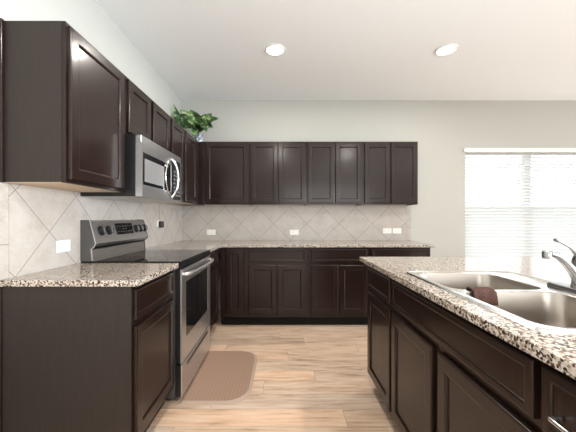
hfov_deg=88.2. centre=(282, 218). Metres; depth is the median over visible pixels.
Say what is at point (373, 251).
base cabinet
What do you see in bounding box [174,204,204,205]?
cabinet filler
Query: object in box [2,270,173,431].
base cabinet
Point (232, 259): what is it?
base cabinet
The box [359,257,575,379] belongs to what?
countertop
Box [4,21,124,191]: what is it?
upper cabinet
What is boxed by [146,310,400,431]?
floor
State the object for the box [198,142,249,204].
upper cabinet
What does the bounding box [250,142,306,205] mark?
upper cabinet
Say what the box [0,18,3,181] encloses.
trim
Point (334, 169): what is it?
upper cabinet
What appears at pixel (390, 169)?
upper cabinet
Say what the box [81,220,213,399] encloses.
range
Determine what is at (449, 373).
base cabinet
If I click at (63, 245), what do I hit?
wall outlet
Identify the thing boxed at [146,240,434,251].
countertop
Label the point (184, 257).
cooktop
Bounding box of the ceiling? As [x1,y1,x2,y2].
[96,0,575,99]
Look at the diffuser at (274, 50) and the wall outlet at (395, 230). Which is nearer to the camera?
the diffuser at (274, 50)
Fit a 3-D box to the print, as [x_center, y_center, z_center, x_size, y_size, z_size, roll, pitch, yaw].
[-0.912,-0.295,2.563,0.001,0.212,0.140,0,0,0]
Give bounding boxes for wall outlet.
[56,240,69,252]
[207,230,215,234]
[290,230,298,234]
[383,228,391,233]
[393,228,400,233]
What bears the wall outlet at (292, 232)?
attached to the wall at (442, 129)
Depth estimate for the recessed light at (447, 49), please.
2.73 m
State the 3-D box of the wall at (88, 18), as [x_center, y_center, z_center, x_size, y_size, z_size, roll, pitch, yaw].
[-1.377,-0.173,0.213,0.100,2.753,7.627,0,0,0]
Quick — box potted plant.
[173,104,217,141]
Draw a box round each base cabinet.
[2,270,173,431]
[206,249,217,330]
[220,247,244,324]
[245,247,307,324]
[308,247,368,324]
[367,266,393,411]
[369,247,429,256]
[391,280,545,431]
[542,364,575,431]
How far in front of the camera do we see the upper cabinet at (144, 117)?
2.18 m
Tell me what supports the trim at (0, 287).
attached to the base cabinet at (75, 359)
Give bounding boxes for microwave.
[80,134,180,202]
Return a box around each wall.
[0,0,181,203]
[182,100,575,309]
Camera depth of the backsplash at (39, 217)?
1.75 m
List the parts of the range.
edge trim, knob, knob, control panel, panel, knob, oven door, storage drawer, door handle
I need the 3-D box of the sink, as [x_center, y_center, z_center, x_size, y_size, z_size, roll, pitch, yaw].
[0.931,0.378,1.168,0.563,0.192,0.856,0,0,0]
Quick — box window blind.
[463,148,575,256]
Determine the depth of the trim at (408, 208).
3.90 m
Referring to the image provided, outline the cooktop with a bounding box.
[81,249,209,266]
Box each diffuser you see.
[267,46,282,54]
[437,46,454,54]
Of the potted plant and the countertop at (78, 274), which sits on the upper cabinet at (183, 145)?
the potted plant
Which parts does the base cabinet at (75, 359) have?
panel, frame, drawer, door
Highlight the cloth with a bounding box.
[466,287,497,305]
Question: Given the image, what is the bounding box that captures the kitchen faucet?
[542,238,575,292]
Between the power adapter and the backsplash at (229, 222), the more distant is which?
the backsplash at (229, 222)
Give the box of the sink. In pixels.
[406,271,575,333]
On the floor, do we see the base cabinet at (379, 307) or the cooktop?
the base cabinet at (379, 307)
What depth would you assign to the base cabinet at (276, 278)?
3.29 m
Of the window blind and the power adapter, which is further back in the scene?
the window blind
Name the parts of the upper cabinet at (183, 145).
door, panel, door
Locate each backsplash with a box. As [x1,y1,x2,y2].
[8,183,181,277]
[182,206,405,239]
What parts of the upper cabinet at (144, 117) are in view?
door, frame, door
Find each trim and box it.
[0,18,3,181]
[0,182,8,279]
[0,287,1,431]
[406,206,410,239]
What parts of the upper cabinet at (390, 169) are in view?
door, door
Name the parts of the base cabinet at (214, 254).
drawer, frame, door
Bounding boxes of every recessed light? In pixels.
[264,44,284,55]
[434,44,457,55]
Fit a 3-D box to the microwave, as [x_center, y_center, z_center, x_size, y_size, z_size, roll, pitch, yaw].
[-1.082,-0.345,2.314,0.470,0.406,0.758,0,0,0]
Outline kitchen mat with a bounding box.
[179,351,256,404]
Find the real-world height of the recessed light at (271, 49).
0.010 m
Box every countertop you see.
[0,263,177,286]
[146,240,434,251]
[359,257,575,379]
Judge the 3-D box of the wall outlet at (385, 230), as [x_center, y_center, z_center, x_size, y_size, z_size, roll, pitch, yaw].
[1.372,0.163,3.893,0.114,0.070,0.008,0,0,0]
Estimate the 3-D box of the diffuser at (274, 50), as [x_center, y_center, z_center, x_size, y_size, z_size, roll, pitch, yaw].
[-0.070,-1.546,2.734,0.149,0.001,0.149,0,0,0]
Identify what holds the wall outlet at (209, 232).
attached to the wall at (442, 129)
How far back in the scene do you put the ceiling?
2.65 m
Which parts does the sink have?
bowl, bowl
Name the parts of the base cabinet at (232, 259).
door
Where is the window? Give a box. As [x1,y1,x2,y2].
[465,152,575,249]
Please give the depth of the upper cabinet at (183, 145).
3.10 m
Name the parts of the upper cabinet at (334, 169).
door, door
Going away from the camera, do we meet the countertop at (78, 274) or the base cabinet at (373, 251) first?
the countertop at (78, 274)
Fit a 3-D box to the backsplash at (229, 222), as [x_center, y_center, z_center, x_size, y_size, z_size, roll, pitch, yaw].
[0.153,0.060,3.902,2.943,0.458,0.009,0,0,0]
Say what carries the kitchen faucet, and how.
on the countertop at (558, 351)
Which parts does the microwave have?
underside panel, door, curved trim, door handle, control panel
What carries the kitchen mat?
on the floor
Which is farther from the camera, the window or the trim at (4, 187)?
the window
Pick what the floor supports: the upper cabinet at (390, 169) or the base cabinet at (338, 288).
the base cabinet at (338, 288)
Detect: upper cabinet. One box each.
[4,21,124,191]
[125,76,169,150]
[167,117,197,203]
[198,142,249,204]
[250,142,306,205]
[306,142,362,205]
[363,142,417,205]
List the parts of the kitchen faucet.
deck plate, spout, lever handle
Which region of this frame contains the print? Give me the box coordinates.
[174,171,179,196]
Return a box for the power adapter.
[159,203,163,227]
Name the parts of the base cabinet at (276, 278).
door, drawer, door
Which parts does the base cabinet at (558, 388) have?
pull handle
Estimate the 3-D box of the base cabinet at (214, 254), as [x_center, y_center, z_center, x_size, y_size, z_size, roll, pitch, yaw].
[-1.008,0.761,2.987,0.636,0.883,0.576,0,0,0]
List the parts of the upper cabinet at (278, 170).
door, door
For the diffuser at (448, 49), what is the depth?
2.74 m
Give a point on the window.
(465, 152)
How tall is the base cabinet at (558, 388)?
0.883 m
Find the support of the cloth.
on the sink
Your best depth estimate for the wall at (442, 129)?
3.91 m
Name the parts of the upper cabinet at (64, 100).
panel, frame, door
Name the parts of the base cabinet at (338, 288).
door, drawer, door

